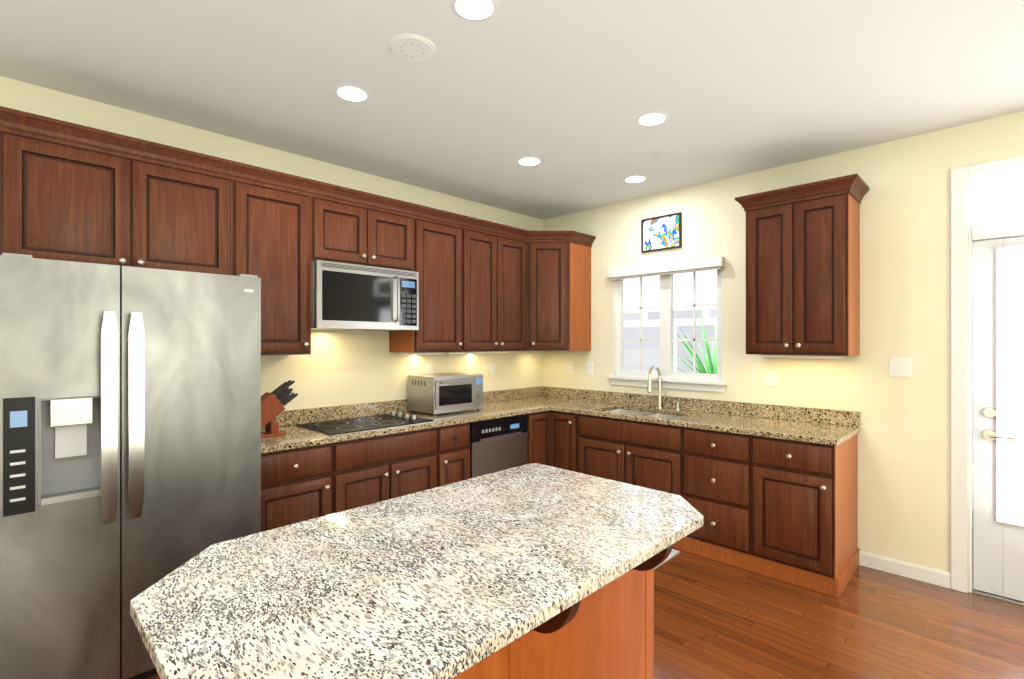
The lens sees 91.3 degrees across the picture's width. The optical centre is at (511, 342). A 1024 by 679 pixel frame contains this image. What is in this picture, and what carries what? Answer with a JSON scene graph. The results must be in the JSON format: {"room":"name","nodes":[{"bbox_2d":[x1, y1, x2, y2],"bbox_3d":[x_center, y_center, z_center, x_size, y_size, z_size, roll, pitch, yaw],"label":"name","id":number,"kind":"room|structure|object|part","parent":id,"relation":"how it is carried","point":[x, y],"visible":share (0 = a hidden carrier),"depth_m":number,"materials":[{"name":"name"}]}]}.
{"room":"kitchen","nodes":[
{"label":"kitchen","id":0,"kind":"room"},
{"bbox_2d":[0,76,542,410],"bbox_3d":[-2.341,0.090,2.590,0.100,2.740,7.700,0,0,45],"label":"wall","id":1,"kind":"structure","parent":0,"point":[340,367],"depth_m":3.59,"materials":[{"name":"beige paint"}]},
{"bbox_2d":[0,132,231,274],"bbox_3d":[-2.001,-0.642,2.593,0.378,0.615,0.916,0,0,45],"label":"upper cabinet","id":2,"kind":"object","parent":1,"relation":"attached to","point":[64,202],"visible":0.92,"depth_m":2.42,"materials":[{"name":"brown wood"}]},
{"bbox_2d":[231,180,310,354],"bbox_3d":[-1.521,-0.438,3.080,0.378,1.025,0.454,0,0,45],"label":"upper cabinet","id":3,"kind":"object","parent":1,"relation":"attached to","point":[271,238],"visible":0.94,"depth_m":2.98,"materials":[{"name":"brown wood"}]},
{"bbox_2d":[311,197,412,270],"bbox_3d":[-1.094,-0.734,3.515,0.378,0.432,0.762,0,0,45],"label":"upper cabinet","id":4,"kind":"object","parent":1,"relation":"attached to","point":[345,233],"visible":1,"depth_m":3.36,"materials":[{"name":"brown wood"}]},
{"bbox_2d":[311,260,418,330],"bbox_3d":[-1.065,-0.301,3.485,0.457,0.422,0.756,0,0,45],"label":"microwave","id":5,"kind":"object","parent":4,"relation":"attached to","point":[345,296],"visible":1,"depth_m":3.32,"materials":[{"name":"grey metal"}]},
{"bbox_2d":[389,218,461,352],"bbox_3d":[-0.665,-0.438,3.952,0.378,1.025,0.461,0,0,45],"label":"upper cabinet","id":6,"kind":"object","parent":1,"relation":"attached to","point":[437,257],"visible":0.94,"depth_m":3.83,"materials":[{"name":"brown wood"}]},
{"bbox_2d":[400,352,445,354],"bbox_3d":[-0.705,0.085,3.998,0.060,0.017,0.400,0,0,44],"label":"under-cabinet light","id":7,"kind":"object","parent":6,"relation":"attached to","point":[402,353],"depth_m":3.98,"materials":[{"name":"white plastic"}]},
{"bbox_2d":[426,365,432,373],"bbox_3d":[-0.689,0.250,4.192,0.008,0.116,0.072,0,0,45],"label":"electrical outlet","id":8,"kind":"object","parent":1,"relation":"attached to","point":[429,369],"visible":0.55,"depth_m":4.19,"materials":[{"name":"white plastic"}]},
{"bbox_2d":[488,363,494,375],"bbox_3d":[-0.192,0.250,4.699,0.008,0.116,0.072,0,0,45],"label":"electrical outlet","id":9,"kind":"object","parent":1,"relation":"attached to","point":[491,368],"visible":1,"depth_m":4.69,"materials":[{"name":"white plastic"}]},
{"bbox_2d":[462,229,525,351],"bbox_3d":[-0.236,-0.438,4.388,0.378,1.025,0.760,0,0,45],"label":"upper cabinet","id":10,"kind":"object","parent":1,"relation":"attached to","point":[493,292],"visible":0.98,"depth_m":4.24,"materials":[{"name":"brown wood"}]},
{"bbox_2d":[448,351,508,353],"bbox_3d":[-0.281,0.085,4.429,0.060,0.017,0.670,0,0,44],"label":"under-cabinet light","id":11,"kind":"object","parent":10,"relation":"attached to","point":[486,351],"depth_m":4.42,"materials":[{"name":"white plastic"}]},
{"bbox_2d":[526,242,590,350],"bbox_3d":[0.328,-0.438,4.796,0.611,1.025,0.608,0,0,45],"label":"upper cabinet","id":12,"kind":"object","parent":1,"relation":"attached to","point":[558,296],"visible":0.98,"depth_m":4.55,"materials":[{"name":"brown wood"}]},
{"bbox_2d":[0,106,595,246],"bbox_3d":[-0.713,-0.962,3.465,0.336,0.093,3.966,0,0,45],"label":"crown molding","id":13,"kind":"structure","parent":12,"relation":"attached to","point":[29,125],"depth_m":2.81,"materials":[{"name":"brown wood"}]},
{"bbox_2d":[0,0,1023,219],"bbox_3d":[-0.165,-1.330,0.453,6.200,0.100,7.700,0,0,45],"label":"ceiling","id":14,"kind":"structure","parent":0,"point":[567,92],"depth_m":2.43,"materials":[{"name":"white paint"}]},
{"bbox_2d":[333,84,370,101],"bbox_3d":[-0.820,-1.276,2.568,0.190,0.005,0.190,0,0,45],"label":"recessed light","id":15,"kind":"object","parent":14,"relation":"in","point":[352,92],"visible":1,"depth_m":2.56,"materials":[{"name":"white"}]},
{"bbox_2d":[388,33,435,61],"bbox_3d":[-0.434,-1.275,2.176,0.208,0.009,0.208,0,0,45],"label":"ceiling vent","id":16,"kind":"object","parent":14,"relation":"in","point":[412,47],"visible":1,"depth_m":2.16,"materials":[{"name":"white plastic"}]},
{"bbox_2d":[449,0,498,21],"bbox_3d":[-0.142,-1.276,1.902,0.190,0.005,0.190,0,0,45],"label":"recessed light","id":17,"kind":"object","parent":14,"relation":"in","point":[475,10],"visible":1,"depth_m":1.92,"materials":[{"name":"white"}]},
{"bbox_2d":[516,156,542,165],"bbox_3d":[0.122,-1.276,3.527,0.190,0.005,0.190,0,0,45],"label":"recessed light","id":18,"kind":"object","parent":14,"relation":"in","point":[529,160],"visible":1,"depth_m":3.51,"materials":[{"name":"white"}]},
{"bbox_2d":[623,175,647,182],"bbox_3d":[0.964,-1.276,3.913,0.190,0.005,0.190,0,0,45],"label":"recessed light","id":19,"kind":"object","parent":14,"relation":"in","point":[634,178],"visible":1,"depth_m":3.90,"materials":[{"name":"white"}]},
{"bbox_2d":[635,111,668,125],"bbox_3d":[0.800,-1.276,2.861,0.190,0.005,0.190,0,0,45],"label":"recessed light","id":20,"kind":"object","parent":14,"relation":"in","point":[651,118],"visible":1,"depth_m":2.85,"materials":[{"name":"white"}]},
{"bbox_2d":[650,151,659,158],"bbox_3d":[0.962,-1.260,3.369,0.062,0.040,0.064,0,0,45],"label":"sprinkler","id":21,"kind":"object","parent":14,"relation":"attached to","point":[654,153],"visible":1,"depth_m":3.36,"materials":[{"name":"white metal"}]},
{"bbox_2d":[146,547,1023,678],"bbox_3d":[-0.165,1.510,0.453,6.200,0.100,7.700,0,0,45],"label":"floor","id":22,"kind":"structure","parent":0,"point":[714,619],"depth_m":2.56,"materials":[{"name":"brown wood"}]},
{"bbox_2d":[0,253,260,678],"bbox_3d":[-1.826,0.564,2.414,0.873,1.792,0.906,0,0,45],"label":"refrigerator","id":23,"kind":"object","parent":22,"relation":"on","point":[130,433],"visible":0.88,"depth_m":2.05,"materials":[{"name":"grey metal"}]},
{"bbox_2d":[261,443,331,531],"bbox_3d":[-1.419,1.024,2.985,0.658,0.872,0.455,0,0,45],"label":"base cabinet","id":24,"kind":"object","parent":22,"relation":"on","point":[296,485],"visible":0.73,"depth_m":2.78,"materials":[{"name":"brown wood"}]},
{"bbox_2d":[332,427,436,513],"bbox_3d":[-0.992,1.024,3.420,0.658,0.872,0.760,0,0,45],"label":"base cabinet","id":25,"kind":"object","parent":22,"relation":"on","point":[370,470],"visible":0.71,"depth_m":3.17,"materials":[{"name":"brown wood"}]},
{"bbox_2d":[437,422,469,486],"bbox_3d":[-0.618,1.024,3.800,0.658,0.872,0.303,0,0,45],"label":"base cabinet","id":26,"kind":"object","parent":22,"relation":"on","point":[453,453],"visible":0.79,"depth_m":3.58,"materials":[{"name":"brown wood"}]},
{"bbox_2d":[470,414,527,478],"bbox_3d":[-0.290,1.026,4.122,0.618,0.868,0.606,0,0,45],"label":"dishwasher","id":27,"kind":"object","parent":22,"relation":"on","point":[498,444],"visible":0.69,"depth_m":3.89,"materials":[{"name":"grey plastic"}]},
{"bbox_2d":[526,410,577,471],"bbox_3d":[0.329,1.024,4.582,0.912,0.872,0.912,0,0,45],"label":"base cabinet","id":28,"kind":"object","parent":22,"relation":"on","point":[552,438],"visible":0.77,"depth_m":4.24,"materials":[{"name":"brown wood"}]},
{"bbox_2d":[261,386,583,452],"bbox_3d":[-0.510,0.521,3.908,0.660,0.132,3.050,0,0,44],"label":"countertop","id":29,"kind":"structure","parent":28,"relation":"on","point":[510,402],"depth_m":3.67,"materials":[{"name":"beige stone"}]},
{"bbox_2d":[261,380,297,437],"bbox_3d":[-1.464,0.393,2.983,0.116,0.322,0.341,0,0,45],"label":"knife block","id":30,"kind":"object","parent":29,"relation":"on","point":[275,401],"visible":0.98,"depth_m":2.98,"materials":[{"name":"brown wood"}]},
{"bbox_2d":[295,411,434,435],"bbox_3d":[-0.990,0.536,3.419,0.527,0.037,0.757,0,0,45],"label":"cooktop","id":31,"kind":"object","parent":29,"relation":"in","point":[393,419],"visible":1,"depth_m":3.37,"materials":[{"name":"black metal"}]},
{"bbox_2d":[408,372,482,415],"bbox_3d":[-0.515,0.406,4.034,0.391,0.295,0.501,0,0,45],"label":"toaster oven","id":32,"kind":"object","parent":29,"relation":"on","point":[436,393],"visible":1,"depth_m":3.90,"materials":[{"name":"silver metal"}]},
{"bbox_2d":[553,390,859,445],"bbox_3d":[1.320,0.521,3.802,2.100,0.132,0.636,0,0,44],"label":"countertop","id":33,"kind":"structure","parent":28,"relation":"on","point":[823,426],"depth_m":3.66,"materials":[{"name":"beige stone"}]},
{"bbox_2d":[604,409,686,419],"bbox_3d":[1.055,0.676,4.027,0.736,0.176,0.426,0,0,45],"label":"sink","id":34,"kind":"object","parent":33,"relation":"in","point":[649,414],"visible":0.06,"depth_m":4.22,"materials":[{"name":"silver metal"}]},
{"bbox_2d":[647,365,679,409],"bbox_3d":[1.243,0.371,4.109,0.211,0.366,0.220,0,0,45],"label":"faucet","id":35,"kind":"object","parent":33,"relation":"on","point":[660,400],"visible":0.96,"depth_m":4.18,"materials":[{"name":"silver metal"}]},
{"bbox_2d":[452,544,673,678],"bbox_3d":[-0.154,1.024,1.493,0.818,0.872,1.412,0,0,45],"label":"kitchen island","id":36,"kind":"object","parent":22,"relation":"on","point":[606,631],"visible":0.17,"depth_m":1.57,"materials":[{"name":"brown wood"}]},
{"bbox_2d":[130,463,703,678],"bbox_3d":[-0.126,0.570,1.466,0.865,0.034,1.530,0,0,45],"label":"island countertop","id":37,"kind":"structure","parent":36,"relation":"on","point":[451,580],"depth_m":1.17,"materials":[{"name":"white stone"}]},
{"bbox_2d":[578,409,683,549],"bbox_3d":[1.070,1.024,4.032,0.912,0.872,0.658,0,0,45],"label":"base cabinet","id":38,"kind":"object","parent":22,"relation":"on","point":[644,454],"visible":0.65,"depth_m":3.77,"materials":[{"name":"brown wood"}]},
{"bbox_2d":[654,549,679,568],"bbox_3d":[0.661,1.451,3.626,0.930,0.017,0.505,0,0,45],"label":"mat","id":39,"kind":"object","parent":22,"relation":"on","point":[674,552],"visible":0.04,"depth_m":3.42,"materials":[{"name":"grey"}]},
{"bbox_2d":[683,427,751,570],"bbox_3d":[1.559,1.024,3.552,0.455,0.872,0.658,0,0,45],"label":"base cabinet","id":40,"kind":"object","parent":22,"relation":"on","point":[717,480],"visible":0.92,"depth_m":3.32,"materials":[{"name":"brown wood"}]},
{"bbox_2d":[752,433,859,596],"bbox_3d":[1.891,1.024,3.226,0.471,0.872,0.658,0,0,45],"label":"base cabinet","id":41,"kind":"object","parent":22,"relation":"on","point":[804,514],"visible":1,"depth_m":3.01,"materials":[{"name":"brown wood"}]},
{"bbox_2d":[543,111,1023,572],"bbox_3d":[2.498,0.090,3.163,6.000,2.740,0.100,0,0,45],"label":"wall","id":42,"kind":"structure","parent":0,"point":[904,474],"depth_m":3.23,"materials":[{"name":"beige paint"}]},
{"bbox_2d":[567,361,572,372],"bbox_3d":[0.577,0.246,4.974,0.072,0.116,0.008,0,0,45],"label":"electrical outlet","id":43,"kind":"object","parent":42,"relation":"attached to","point":[569,366],"visible":1,"depth_m":4.97,"materials":[{"name":"white plastic"}]},
{"bbox_2d":[586,362,592,373],"bbox_3d":[0.744,0.246,4.809,0.072,0.116,0.008,0,0,45],"label":"switch plate","id":44,"kind":"object","parent":42,"relation":"attached to","point":[589,367],"visible":1,"depth_m":4.80,"materials":[{"name":"white plastic"}]},
{"bbox_2d":[641,212,681,252],"bbox_3d":[1.273,-0.935,4.280,0.365,0.290,0.020,0,0,45],"label":"picture frame","id":45,"kind":"object","parent":42,"relation":"attached to","point":[663,232],"visible":0.98,"depth_m":4.27,"materials":[{"name":"black"}]},
{"bbox_2d":[607,256,726,392],"bbox_3d":[1.307,-0.139,4.290,1.080,1.057,0.162,0,0,45],"label":"window","id":46,"kind":"structure","parent":42,"relation":"in","point":[667,306],"depth_m":4.28,"materials":[{"name":"white wood"}]},
{"bbox_3d":[1.271,-0.620,4.254,1.040,0.094,0.060,0,0,45],"label":"window blind rail","id":47,"kind":"part","parent":46,"relation":"part of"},
{"bbox_2d":[766,370,776,386],"bbox_3d":[1.901,0.264,3.672,0.072,0.116,0.008,0,0,45],"label":"electrical outlet","id":48,"kind":"object","parent":42,"relation":"attached to","point":[771,378],"visible":1,"depth_m":3.67,"materials":[{"name":"white plastic"}]},
{"bbox_2d":[746,193,859,355],"bbox_3d":[1.941,-0.434,3.373,0.606,1.032,0.378,0,0,45],"label":"upper cabinet","id":49,"kind":"object","parent":42,"relation":"attached to","point":[802,277],"visible":1,"depth_m":3.23,"materials":[{"name":"brown wood"}]},
{"bbox_2d":[759,355,844,357],"bbox_3d":[1.952,0.091,3.391,0.500,0.017,0.060,0,0,44],"label":"under-cabinet light","id":50,"kind":"object","parent":49,"relation":"attached to","point":[808,356],"depth_m":3.34,"materials":[{"name":"white plastic"}]},
{"bbox_2d":[735,174,869,211],"bbox_3d":[1.938,-0.962,3.371,0.712,0.093,0.384,0,0,45],"label":"crown molding","id":51,"kind":"structure","parent":49,"relation":"attached to","point":[856,187],"depth_m":3.21,"materials":[{"name":"brown wood"}]},
{"bbox_2d":[889,358,911,376],"bbox_3d":[2.440,0.155,3.143,0.115,0.116,0.008,0,0,45],"label":"switch plate","id":52,"kind":"object","parent":42,"relation":"attached to","point":[901,367],"visible":1,"depth_m":3.14,"materials":[{"name":"white plastic"}]},
{"bbox_2d":[859,551,950,588],"bbox_3d":[2.443,1.415,3.137,0.462,0.090,0.013,0,0,45],"label":"baseboard","id":53,"kind":"structure","parent":42,"relation":"attached to","point":[911,570],"depth_m":3.12,"materials":[{"name":"white wood"}]},
{"bbox_2d":[951,156,1023,605],"bbox_3d":[3.021,0.215,2.635,1.065,2.490,0.120,0,0,45],"label":"door frame","id":54,"kind":"structure","parent":42,"relation":"attached to","point":[966,232],"depth_m":2.93,"materials":[{"name":"white wood"}]},
{"bbox_2d":[972,174,1023,222],"bbox_3d":[3.028,-0.816,2.643,0.879,0.242,0.040,0,0,45],"label":"transom window","id":55,"kind":"structure","parent":42,"relation":"in","point":[998,199],"depth_m":2.87,"materials":[{"name":"white glass"}]},
{"bbox_2d":[973,236,1023,601],"bbox_3d":[2.995,0.424,2.609,0.871,2.028,0.106,0,0,45],"label":"entry door","id":56,"kind":"structure","parent":42,"relation":"in","point":[998,416],"depth_m":2.84,"materials":[{"name":"white wood"}]},
{"label":"outside","id":57,"kind":"structure","parent":0,"visible":0},
{"bbox_2d":[624,270,716,372],"bbox_3d":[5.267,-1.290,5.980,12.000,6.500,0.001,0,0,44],"label":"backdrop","id":58,"kind":"structure","parent":57,"point":[687,277],"depth_m":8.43,"materials":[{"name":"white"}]},
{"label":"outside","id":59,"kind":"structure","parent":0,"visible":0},
{"bbox_2d":[674,311,716,373],"bbox_3d":[2.005,0.580,4.439,1.244,1.761,0.961,0,0,45],"label":"plant","id":60,"kind":"object","parent":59,"point":[710,370],"depth_m":4.43,"materials":[{"name":"green plant"}]}
]}

